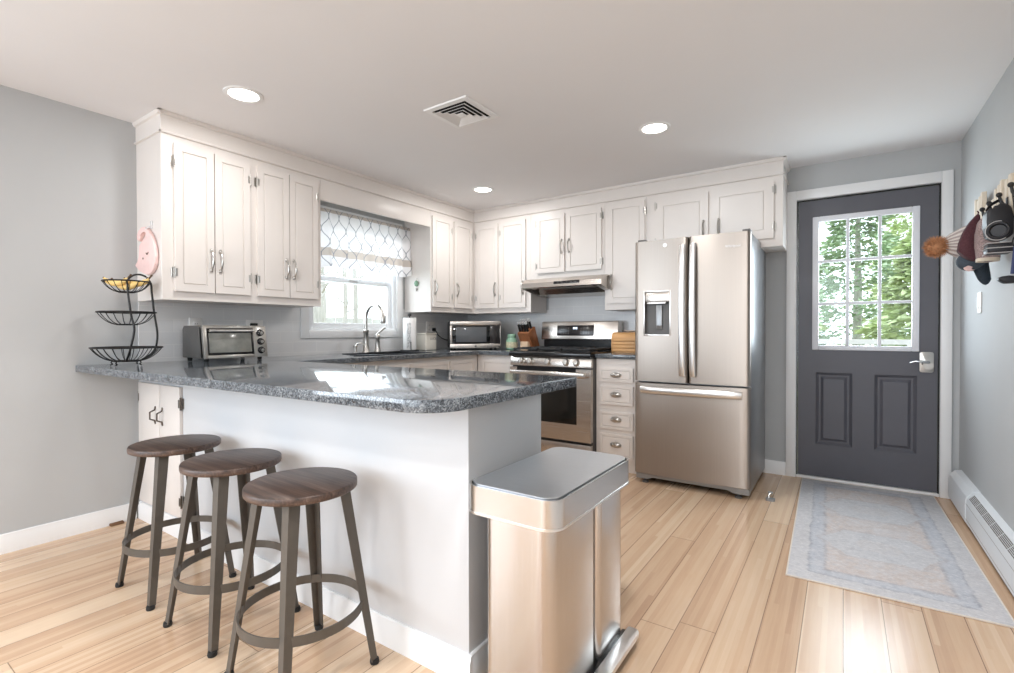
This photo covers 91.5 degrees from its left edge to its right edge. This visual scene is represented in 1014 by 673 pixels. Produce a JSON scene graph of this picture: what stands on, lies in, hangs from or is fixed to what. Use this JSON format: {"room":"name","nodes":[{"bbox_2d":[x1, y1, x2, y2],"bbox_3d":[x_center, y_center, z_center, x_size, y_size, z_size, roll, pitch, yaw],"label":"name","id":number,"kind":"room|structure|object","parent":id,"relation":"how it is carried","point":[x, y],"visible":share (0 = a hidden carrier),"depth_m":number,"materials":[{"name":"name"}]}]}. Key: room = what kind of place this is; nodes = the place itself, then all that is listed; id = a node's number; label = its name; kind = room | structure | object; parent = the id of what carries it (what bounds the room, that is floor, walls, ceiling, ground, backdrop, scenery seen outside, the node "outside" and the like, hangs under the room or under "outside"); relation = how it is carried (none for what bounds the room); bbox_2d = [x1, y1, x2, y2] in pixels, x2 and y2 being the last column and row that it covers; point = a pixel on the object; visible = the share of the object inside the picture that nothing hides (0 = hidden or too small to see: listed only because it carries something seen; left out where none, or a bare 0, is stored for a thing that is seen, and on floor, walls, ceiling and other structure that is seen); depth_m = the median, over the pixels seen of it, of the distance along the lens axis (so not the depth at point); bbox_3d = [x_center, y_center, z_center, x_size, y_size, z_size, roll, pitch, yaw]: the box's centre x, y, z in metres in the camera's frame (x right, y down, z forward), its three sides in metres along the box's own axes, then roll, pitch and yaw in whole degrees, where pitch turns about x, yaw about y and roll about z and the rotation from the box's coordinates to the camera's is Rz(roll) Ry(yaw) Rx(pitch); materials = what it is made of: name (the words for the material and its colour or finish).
{"room":"kitchen","nodes":[
{"label":"kitchen","id":0,"kind":"room"},
{"bbox_2d":[0,85,449,533],"bbox_3d":[-2.593,-0.082,2.388,0.120,2.308,7.740,0,1,34],"label":"wall","id":1,"kind":"structure","parent":0,"point":[68,184],"depth_m":2.63,"materials":[{"name":"grey paint"}]},
{"bbox_2d":[0,504,136,554],"bbox_3d":[-3.408,1.039,1.078,0.015,0.096,4.396,0,1,34],"label":"baseboard","id":2,"kind":"structure","parent":1,"relation":"attached to","point":[52,531],"depth_m":2.61,"materials":[{"name":"white paint"}]},
{"bbox_2d":[136,132,320,307],"bbox_3d":[-1.730,-0.670,3.203,0.385,0.920,1.001,0,1,34],"label":"upper cabinet","id":3,"kind":"object","parent":1,"relation":"attached to","point":[229,228],"visible":1,"depth_m":2.98,"materials":[{"name":"white paint"}]},
{"bbox_2d":[136,221,158,274],"bbox_3d":[-2.038,-0.497,2.791,0.267,0.302,0.030,0,1,34],"label":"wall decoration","id":4,"kind":"object","parent":3,"relation":"hanging from","point":[147,263],"visible":1,"depth_m":2.77,"materials":[{"name":"pink ceramic"}]},
{"bbox_2d":[138,301,467,362],"bbox_3d":[-1.301,-0.056,4.175,0.008,0.388,3.075,0,1,34],"label":"backsplash","id":5,"kind":"structure","parent":1,"relation":"attached to","point":[281,324],"depth_m":3.53,"materials":[{"name":"grey paint"}]},
{"bbox_2d":[189,318,201,324],"bbox_3d":[-1.985,-0.059,3.154,0.009,0.118,0.078,0,1,34],"label":"wall outlet","id":6,"kind":"object","parent":5,"relation":"attached to","point":[192,321],"visible":0.38,"depth_m":3.15,"materials":[{"name":"white plastic"}]},
{"bbox_2d":[245,320,262,325],"bbox_3d":[-1.771,-0.056,3.468,0.009,0.118,0.124,0,1,34],"label":"wall outlet","id":7,"kind":"object","parent":5,"relation":"attached to","point":[260,322],"visible":0.36,"depth_m":3.47,"materials":[{"name":"white plastic"}]},
{"bbox_2d":[426,322,434,332],"bbox_3d":[-0.765,-0.089,4.948,0.009,0.118,0.124,0,1,34],"label":"wall outlet","id":8,"kind":"object","parent":5,"relation":"attached to","point":[429,325],"visible":0.88,"depth_m":4.95,"materials":[{"name":"white plastic"}]},
{"bbox_2d":[300,205,402,337],"bbox_3d":[-1.324,-0.515,4.225,0.130,1.050,1.052,0,1,34],"label":"window","id":9,"kind":"structure","parent":1,"relation":"in","point":[393,284],"depth_m":4.29,"materials":[{"name":"white paint"}]},
{"bbox_2d":[404,210,489,314],"bbox_3d":[-0.545,-0.691,4.946,0.385,0.920,0.937,0,1,34],"label":"upper cabinet","id":10,"kind":"object","parent":1,"relation":"attached to","point":[442,253],"visible":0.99,"depth_m":4.62,"materials":[{"name":"white paint"}]},
{"bbox_2d":[320,178,429,226],"bbox_3d":[-1.024,-1.063,4.012,0.024,0.154,1.138,0,1,34],"label":"trim","id":11,"kind":"structure","parent":10,"relation":"attached to","point":[331,192],"depth_m":3.92,"materials":[{"name":"white paint"}]},
{"bbox_3d":[-1.236,-0.993,4.159,0.027,0.028,1.134,0,1,34],"label":"curtain rod","id":12,"kind":"object","parent":10,"relation":"attached to","visible":0},
{"bbox_2d":[320,207,411,276],"bbox_3d":[-1.196,-0.769,4.180,0.064,0.474,1.089,0,1,34],"label":"window shade","id":13,"kind":"object","parent":12,"relation":"hanging from","point":[348,241],"visible":0.88,"depth_m":4.20,"materials":[{"name":"white fabric"}]},
{"bbox_2d":[0,0,1013,209],"bbox_3d":[-0.870,-1.276,1.202,4.291,0.100,7.740,0,1,34],"label":"ceiling","id":14,"kind":"structure","parent":0,"point":[571,85],"depth_m":2.36,"materials":[{"name":"paint"}]},
{"bbox_2d":[223,85,263,102],"bbox_3d":[-1.349,-1.237,2.532,0.188,0.006,0.188,0,1,34],"label":"recessed light","id":15,"kind":"object","parent":14,"relation":"in","point":[238,93],"visible":1,"depth_m":2.52,"materials":[{"name":"white paint"}]},
{"bbox_2d":[132,108,474,222],"bbox_3d":[-1.248,-1.194,3.937,0.352,0.122,2.803,0,1,34],"label":"soffit","id":16,"kind":"structure","parent":14,"relation":"attached to","point":[158,120],"depth_m":3.26,"materials":[{"name":"white paint"}]},
{"bbox_2d":[424,95,498,128],"bbox_3d":[-0.252,-1.235,2.749,0.300,0.017,0.300,0,1,34],"label":"ceiling vent","id":17,"kind":"object","parent":14,"relation":"in","point":[463,111],"visible":1,"depth_m":2.73,"materials":[{"name":"white metal"}]},
{"bbox_2d":[472,186,493,192],"bbox_3d":[-0.206,-1.257,4.237,0.188,0.006,0.188,0,1,34],"label":"recessed light","id":18,"kind":"object","parent":14,"relation":"in","point":[481,189],"visible":1,"depth_m":4.22,"materials":[{"name":"white paint"}]},
{"bbox_2d":[474,156,790,222],"bbox_3d":[0.891,-1.202,4.344,2.762,0.122,0.326,0,1,34],"label":"soffit","id":19,"kind":"structure","parent":14,"relation":"attached to","point":[776,166],"depth_m":4.00,"materials":[{"name":"white paint"}]},
{"bbox_2d":[638,121,670,134],"bbox_3d":[0.883,-1.246,2.959,0.188,0.006,0.188,0,1,34],"label":"recessed light","id":20,"kind":"object","parent":14,"relation":"in","point":[657,127],"visible":1,"depth_m":2.95,"materials":[{"name":"white paint"}]},
{"bbox_2d":[0,472,1013,672],"bbox_3d":[-0.866,1.121,1.228,4.291,0.080,7.740,0,1,34],"label":"floor","id":21,"kind":"structure","parent":0,"point":[706,588],"depth_m":1.89,"materials":[{"name":"brown wood"}]},
{"bbox_2d":[109,520,123,526],"bbox_3d":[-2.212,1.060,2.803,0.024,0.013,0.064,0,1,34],"label":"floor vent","id":22,"kind":"object","parent":21,"relation":"on","point":[121,521],"visible":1,"depth_m":2.80,"materials":[{"name":"metal"}]},
{"bbox_2d":[115,434,236,611],"bbox_3d":[-1.445,0.766,2.162,0.378,0.612,0.378,0,1,34],"label":"bar stool","id":23,"kind":"object","parent":21,"relation":"on","point":[161,448],"visible":0.81,"depth_m":2.07,"materials":[{"name":"brown wood"}]},
{"bbox_2d":[163,448,300,657],"bbox_3d":[-1.043,0.769,1.882,0.378,0.612,0.378,0,1,32],"label":"bar stool","id":24,"kind":"object","parent":21,"relation":"on","point":[218,465],"visible":0.89,"depth_m":1.81,"materials":[{"name":"brown wood"}]},
{"bbox_2d":[224,467,378,672],"bbox_3d":[-0.659,0.771,1.594,0.378,0.612,0.378,0,1,37],"label":"bar stool","id":25,"kind":"object","parent":21,"relation":"on","point":[291,489],"visible":1,"depth_m":1.56,"materials":[{"name":"brown wood"}]},
{"bbox_2d":[138,380,540,672],"bbox_3d":[-1.026,0.631,2.376,2.492,0.876,0.492,0,1,34],"label":"base cabinet","id":26,"kind":"object","parent":21,"relation":"on","point":[424,554],"visible":0.71,"depth_m":1.74,"materials":[{"name":"white paint"}]},
{"bbox_2d":[345,355,477,370],"bbox_3d":[-0.904,0.611,4.180,0.642,0.876,2.626,0,1,34],"label":"base cabinet","id":27,"kind":"object","parent":21,"relation":"on","point":[468,362],"visible":0.02,"depth_m":4.16,"materials":[{"name":"white paint"}]},
{"bbox_2d":[76,348,576,412],"bbox_3d":[-0.322,0.163,3.338,2.570,0.035,3.364,0,1,34],"label":"countertop","id":28,"kind":"structure","parent":27,"relation":"on","point":[325,378],"depth_m":1.90,"materials":[{"name":"grey stone"}]},
{"bbox_2d":[88,274,162,365],"bbox_3d":[-2.042,-0.092,2.657,0.320,0.495,0.320,0,1,18],"label":"basket","id":29,"kind":"object","parent":28,"relation":"on","point":[155,351],"visible":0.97,"depth_m":2.62,"materials":[{"name":"black metal"}]},
{"bbox_2d":[103,274,131,285],"bbox_3d":[-2.079,-0.301,2.637,0.157,0.066,0.031,0,1,0],"label":"banana","id":30,"kind":"object","parent":29,"relation":"in","point":[118,283],"visible":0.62,"depth_m":2.63,"materials":[{"name":"yellow food"}]},
{"bbox_2d":[111,278,138,289],"bbox_3d":[-2.050,-0.283,2.655,0.157,0.066,0.031,0,1,0],"label":"banana","id":31,"kind":"object","parent":29,"relation":"in","point":[132,285],"visible":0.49,"depth_m":2.64,"materials":[{"name":"yellow food"}]},
{"bbox_2d":[88,346,162,361],"bbox_3d":[-2.042,0.095,2.659,0.320,0.080,0.320,0,1,34],"label":"wire bowl","id":32,"kind":"object","parent":29,"relation":"on","point":[155,351],"depth_m":2.63,"materials":[{"name":"black metal"}]},
{"bbox_2d":[101,279,150,292],"bbox_3d":[-2.043,-0.266,2.655,0.216,0.064,0.216,0,1,34],"label":"wire bowl","id":33,"kind":"object","parent":29,"relation":"on","point":[103,280],"depth_m":2.60,"materials":[{"name":"black metal"}]},
{"bbox_2d":[95,311,156,324],"bbox_3d":[-2.042,-0.097,2.657,0.264,0.074,0.264,0,1,34],"label":"wire bowl","id":34,"kind":"object","parent":29,"relation":"on","point":[153,313],"depth_m":2.61,"materials":[{"name":"black metal"}]},
{"bbox_2d":[124,275,152,286],"bbox_3d":[-1.993,-0.302,2.671,0.157,0.066,0.031,0,1,0],"label":"banana","id":35,"kind":"object","parent":29,"relation":"in","point":[140,284],"visible":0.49,"depth_m":2.66,"materials":[{"name":"yellow food"}]},
{"bbox_2d":[183,325,267,361],"bbox_3d":[-1.770,0.041,3.124,0.304,0.218,0.384,0,1,34],"label":"toaster oven","id":36,"kind":"object","parent":28,"relation":"on","point":[206,342],"visible":1,"depth_m":3.02,"materials":[{"name":"grey metal"}]},
{"bbox_2d":[353,343,364,352],"bbox_3d":[-1.232,0.095,4.092,0.096,0.088,0.052,0,1,1],"label":"soap dispenser","id":37,"kind":"object","parent":28,"relation":"on","point":[354,346],"visible":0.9,"depth_m":4.08,"materials":[{"name":"silver metal"}]},
{"bbox_2d":[362,303,385,352],"bbox_3d":[-1.110,-0.070,4.124,0.270,0.415,0.068,0,1,34],"label":"tap","id":38,"kind":"object","parent":28,"relation":"on","point":[382,316],"visible":0.95,"depth_m":4.16,"materials":[{"name":"silver metal"}]},
{"bbox_2d":[374,327,385,351],"bbox_3d":[-1.103,0.025,4.286,0.100,0.223,0.060,0,1,-2],"label":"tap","id":39,"kind":"object","parent":28,"relation":"on","point":[377,335],"visible":0.89,"depth_m":4.27,"materials":[{"name":"silver metal"}]},
{"bbox_2d":[342,351,431,354],"bbox_3d":[-0.973,0.242,4.072,0.414,0.218,0.604,0,1,34],"label":"sink","id":40,"kind":"object","parent":28,"relation":"in","point":[385,352],"visible":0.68,"depth_m":4.18,"materials":[{"name":"black"}]},
{"bbox_2d":[357,352,418,354],"bbox_3d":[-0.973,0.245,4.072,0.386,0.212,0.576,0,1,34],"label":"basin","id":41,"kind":"object","parent":40,"relation":"in","point":[364,353],"depth_m":4.18,"materials":[{"name":"silver metal"}]},
{"bbox_2d":[400,313,418,350],"bbox_3d":[-0.890,-0.039,4.520,0.176,0.344,0.176,0,1,34],"label":"paper towel holder","id":42,"kind":"object","parent":28,"relation":"on","point":[409,314],"visible":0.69,"depth_m":4.46,"materials":[{"name":"metal"}]},
{"bbox_2d":[403,318,415,349],"bbox_3d":[-0.890,-0.025,4.520,0.120,0.290,0.120,0,1,34],"label":"paper towel roll","id":43,"kind":"object","parent":42,"relation":"on","point":[409,324],"visible":1,"depth_m":4.47,"materials":[{"name":"white paper"}]},
{"bbox_2d":[416,332,436,350],"bbox_3d":[-0.777,0.042,4.722,0.156,0.178,0.156,0,1,34],"label":"canister","id":44,"kind":"object","parent":28,"relation":"on","point":[424,341],"visible":0.97,"depth_m":4.66,"materials":[{"name":"white ceramic"}]},
{"bbox_2d":[448,321,500,349],"bbox_3d":[-0.334,-0.011,4.924,0.490,0.278,0.360,0,1,-11],"label":"microwave oven","id":45,"kind":"object","parent":28,"relation":"on","point":[461,334],"visible":0.97,"depth_m":4.75,"materials":[{"name":"grey metal"}]},
{"bbox_2d":[506,334,517,349],"bbox_3d":[0.046,0.051,4.828,0.118,0.154,0.118,0,1,34],"label":"jar","id":46,"kind":"object","parent":28,"relation":"on","point":[511,342],"visible":0.97,"depth_m":4.79,"materials":[{"name":"green ceramic"}]},
{"bbox_2d":[518,327,539,349],"bbox_3d":[0.212,0.018,4.744,0.136,0.223,0.187,0,1,42],"label":"knife block","id":47,"kind":"object","parent":28,"relation":"on","point":[527,339],"visible":0.64,"depth_m":4.68,"materials":[{"name":"brown wood"}]},
{"bbox_2d":[478,355,512,372],"bbox_3d":[0.053,0.604,4.730,0.426,0.876,0.642,0,1,34],"label":"base cabinet","id":48,"kind":"object","parent":21,"relation":"on","point":[486,363],"visible":0.1,"depth_m":4.50,"materials":[{"name":"white paint"}]},
{"bbox_2d":[469,447,638,672],"bbox_3d":[0.168,0.750,1.589,0.340,0.652,0.568,0,1,34],"label":"trash can","id":49,"kind":"object","parent":21,"relation":"on","point":[553,515],"visible":1,"depth_m":1.41,"materials":[{"name":"metal"}]},
{"bbox_2d":[509,321,622,451],"bbox_3d":[0.515,0.453,4.335,0.767,1.185,0.735,0,1,34],"label":"gas range","id":50,"kind":"object","parent":21,"relation":"on","point":[568,416],"visible":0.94,"depth_m":4.05,"materials":[{"name":"grey metal"}]},
{"bbox_2d":[509,350,610,357],"bbox_3d":[0.490,0.143,4.296,0.765,0.045,0.562,0,1,34],"label":"cooktop","id":51,"kind":"object","parent":50,"relation":"in","point":[513,353],"depth_m":4.08,"materials":[{"name":"black metal"}]},
{"bbox_2d":[596,358,637,473],"bbox_3d":[1.015,0.609,4.067,0.354,0.876,0.656,0,1,34],"label":"base cabinet","id":52,"kind":"object","parent":21,"relation":"on","point":[615,378],"visible":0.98,"depth_m":3.82,"materials":[{"name":"white paint"}]},
{"bbox_2d":[595,352,634,359],"bbox_3d":[1.021,0.153,4.070,0.363,0.035,0.642,0,1,34],"label":"countertop","id":53,"kind":"structure","parent":52,"relation":"on","point":[610,355],"depth_m":3.82,"materials":[{"name":"grey stone"}]},
{"bbox_2d":[611,332,634,352],"bbox_3d":[1.072,0.049,4.143,0.318,0.170,0.279,0,1,34],"label":"bread box","id":54,"kind":"object","parent":53,"relation":"on","point":[621,342],"visible":0.55,"depth_m":4.09,"materials":[{"name":"brown wood"}]},
{"bbox_2d":[635,228,765,498],"bbox_3d":[1.433,0.177,3.658,0.759,1.748,0.818,0,1,34],"label":"refrigerator","id":55,"kind":"object","parent":21,"relation":"on","point":[700,300],"visible":1,"depth_m":3.34,"materials":[{"name":"grey metal"}]},
{"bbox_2d":[766,491,774,501],"bbox_3d":[1.697,1.030,3.183,0.052,0.052,0.047,0,1,34],"label":"door stop","id":56,"kind":"object","parent":21,"relation":"on","point":[768,498],"visible":1,"depth_m":3.18,"materials":[{"name":"grey paint"}]},
{"bbox_2d":[785,478,1013,628],"bbox_3d":[2.022,1.056,2.725,0.746,0.007,1.720,0,1,33],"label":"rug","id":57,"kind":"object","parent":21,"relation":"on","point":[899,546],"visible":1,"depth_m":2.44,"materials":[{"name":"grey fabric"}]},
{"bbox_2d":[547,141,961,476],"bbox_3d":[1.274,-0.110,4.366,4.051,2.308,0.120,0,1,34],"label":"wall","id":58,"kind":"structure","parent":0,"point":[946,156],"depth_m":3.56,"materials":[{"name":"grey paint"}]},
{"bbox_2d":[474,214,546,313],"bbox_3d":[0.014,-0.691,4.920,0.672,0.920,0.351,0,1,34],"label":"upper cabinet","id":59,"kind":"object","parent":58,"relation":"attached to","point":[502,247],"visible":0.93,"depth_m":4.79,"materials":[{"name":"white paint"}]},
{"bbox_2d":[468,296,634,350],"bbox_3d":[0.460,-0.170,4.841,2.172,0.820,0.008,0,1,34],"label":"backsplash","id":60,"kind":"structure","parent":58,"relation":"attached to","point":[586,308],"depth_m":4.77,"materials":[{"name":"grey tile"}]},
{"bbox_2d":[521,274,609,298],"bbox_3d":[0.586,-0.445,4.445,0.772,0.154,0.500,0,1,34],"label":"range hood","id":61,"kind":"object","parent":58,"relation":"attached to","point":[590,285],"visible":1,"depth_m":4.36,"materials":[{"name":"metal"}]},
{"bbox_2d":[531,203,604,278],"bbox_3d":[0.598,-0.836,4.522,0.738,0.626,0.351,0,1,34],"label":"upper cabinet","id":62,"kind":"object","parent":58,"relation":"attached to","point":[569,242],"visible":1,"depth_m":4.39,"materials":[{"name":"white paint"}]},
{"bbox_2d":[605,196,646,310],"bbox_3d":[1.054,-0.685,4.214,0.363,0.920,0.351,0,1,34],"label":"upper cabinet","id":63,"kind":"object","parent":58,"relation":"attached to","point":[625,220],"visible":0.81,"depth_m":4.11,"materials":[{"name":"white paint"}]},
{"bbox_2d":[646,175,786,252],"bbox_3d":[1.605,-0.892,3.842,0.973,0.501,0.359,0,1,34],"label":"upper cabinet","id":64,"kind":"object","parent":58,"relation":"attached to","point":[759,205],"visible":0.77,"depth_m":3.66,"materials":[{"name":"white paint"}]},
{"bbox_2d":[763,459,785,475],"bbox_3d":[1.744,0.997,3.979,0.874,0.100,0.014,0,1,34],"label":"baseboard","id":65,"kind":"structure","parent":58,"relation":"attached to","point":[771,466],"depth_m":3.77,"materials":[{"name":"white paint"}]},
{"bbox_2d":[786,170,953,498],"bbox_3d":[2.512,-0.013,3.489,0.938,2.128,0.181,0,1,34],"label":"door","id":66,"kind":"structure","parent":58,"relation":"in","point":[867,416],"depth_m":3.44,"materials":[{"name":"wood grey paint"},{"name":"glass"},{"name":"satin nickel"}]},
{"bbox_2d":[959,58,1013,530],"bbox_3d":[0.857,-0.063,0.043,0.120,2.308,7.740,0,1,34],"label":"wall","id":67,"kind":"structure","parent":0,"point":[986,420],"depth_m":2.53,"materials":[{"name":"grey paint"}]},
{"bbox_2d":[977,292,981,312],"bbox_3d":[2.596,-0.186,2.719,0.012,0.116,0.080,0,1,34],"label":"light switch","id":68,"kind":"object","parent":67,"relation":"attached to","point":[979,294],"visible":1,"depth_m":2.70,"materials":[{"name":"white plastic"}]},
{"bbox_2d":[948,470,1013,596],"bbox_3d":[1.573,0.970,1.270,0.064,0.213,4.515,0,1,34],"label":"baseboard heater","id":69,"kind":"object","parent":67,"relation":"attached to","point":[993,534],"visible":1,"depth_m":2.39,"materials":[{"name":"white metal"}]},
{"bbox_2d":[974,173,1013,218],"bbox_3d":[2.231,-0.620,2.241,0.082,0.230,1.209,0,1,34],"label":"coat rack","id":70,"kind":"object","parent":67,"relation":"attached to","point":[1004,190],"visible":0.49,"depth_m":2.21,"materials":[{"name":"wood"}]},
{"bbox_2d":[922,225,990,284],"bbox_3d":[2.201,-0.408,2.428,0.258,0.326,0.202,0,1,34],"label":"beanie","id":71,"kind":"object","parent":70,"relation":"hanging from","point":[934,248],"depth_m":2.43,"materials":[{"name":"orange fabric"}]},
{"bbox_2d":[957,211,979,261],"bbox_3d":[2.170,-0.470,2.323,0.077,0.234,0.055,0,1,34],"label":"hat","id":72,"kind":"object","parent":70,"relation":"hanging from","point":[965,247],"visible":0.81,"depth_m":2.30,"materials":[{"name":"red fabric"}]},
{"bbox_2d":[974,219,1000,262],"bbox_3d":[2.158,-0.436,2.219,0.078,0.200,0.078,0,1,34],"label":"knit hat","id":73,"kind":"object","parent":70,"relation":"hanging from","point":[979,241],"visible":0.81,"depth_m":2.21,"materials":[{"name":"fabric"}]},
{"bbox_2d":[982,199,1013,255],"bbox_3d":[2.063,-0.467,2.079,0.088,0.243,0.136,0,1,34],"label":"camera bag","id":74,"kind":"object","parent":70,"relation":"hanging from","point":[997,221],"visible":1,"depth_m":2.05,"materials":[{"name":"black fabric"}]},
{"bbox_2d":[996,195,1013,283],"bbox_3d":[2.039,-0.395,2.006,0.064,0.357,0.067,0,1,34],"label":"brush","id":75,"kind":"object","parent":70,"relation":"hanging from","point":[1009,279],"visible":1,"depth_m":2.00,"materials":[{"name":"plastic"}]},
{"label":"outside","id":76,"kind":"structure","parent":0,"visible":0},
{"bbox_3d":[-0.135,1.561,7.690,50.000,0.100,48.000,0,1,34],"label":"ground","id":77,"kind":"structure","parent":76,"visible":0},
{"bbox_2d":[313,267,348,322],"bbox_3d":[-3.703,-0.878,9.344,1.651,4.760,1.652,0,1,8],"label":"bare tree","id":78,"kind":"object","parent":77,"relation":"on","point":[315,309],"visible":0.06,"depth_m":9.17,"materials":[{"name":"grey plant"}]},
{"bbox_2d":[318,268,354,322],"bbox_3d":[-3.946,-1.321,10.253,1.713,5.622,2.159,0,1,0],"label":"bare tree","id":79,"kind":"object","parent":77,"relation":"on","point":[322,313],"visible":0.06,"depth_m":10.26,"materials":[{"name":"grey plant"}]},
{"bbox_2d":[327,317,384,323],"bbox_3d":[-7.024,0.395,15.362,0.030,2.090,11.970,0,1,34],"label":"fence","id":80,"kind":"object","parent":77,"relation":"on","point":[329,319],"visible":0.06,"depth_m":17.54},
{"bbox_2d":[334,268,384,322],"bbox_3d":[-4.678,-2.053,14.265,2.227,7.002,1.912,0,1,7],"label":"bare tree","id":81,"kind":"object","parent":77,"relation":"on","point":[345,290],"visible":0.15,"depth_m":14.38,"materials":[{"name":"grey plant"}]},
{"bbox_2d":[352,269,373,322],"bbox_3d":[-3.721,-1.534,12.491,1.956,6.003,2.309,0,1,34],"label":"bare tree","id":82,"kind":"object","parent":77,"relation":"on","point":[355,288],"visible":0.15,"depth_m":12.51,"materials":[{"name":"grey plant"}]},
{"bbox_2d":[819,324,828,336],"bbox_3d":[5.692,-0.526,10.842,2.840,3.988,2.854,0,1,22],"label":"evergreen tree","id":83,"kind":"object","parent":77,"relation":"on","point":[821,326],"visible":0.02,"depth_m":10.27,"materials":[{"name":"green plant"}]},
{"bbox_2d":[819,215,910,345],"bbox_3d":[8.727,-1.344,12.091,3.529,5.586,3.710,0,1,30],"label":"evergreen tree","id":84,"kind":"object","parent":77,"relation":"on","point":[839,234],"visible":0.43,"depth_m":12.01,"materials":[{"name":"green plant"}]},
{"bbox_2d":[819,339,910,345],"bbox_3d":[4.756,0.779,5.807,5.800,1.484,0.100,0,1,34],"label":"deck railing","id":85,"kind":"object","parent":77,"relation":"on","point":[821,341],"visible":0.03,"depth_m":6.00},
{"bbox_2d":[836,213,911,345],"bbox_3d":[12.353,-1.874,14.883,5.054,6.573,5.240,0,1,34],"label":"evergreen tree","id":86,"kind":"object","parent":77,"relation":"on","point":[898,228],"visible":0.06,"depth_m":15.20,"materials":[{"name":"green plant"}]},
{"bbox_2d":[853,216,911,345],"bbox_3d":[7.090,-0.307,8.270,2.865,3.602,2.753,0,1,-11],"label":"evergreen tree","id":87,"kind":"object","parent":77,"relation":"on","point":[897,288],"visible":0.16,"depth_m":8.39,"materials":[{"name":"green plant"}]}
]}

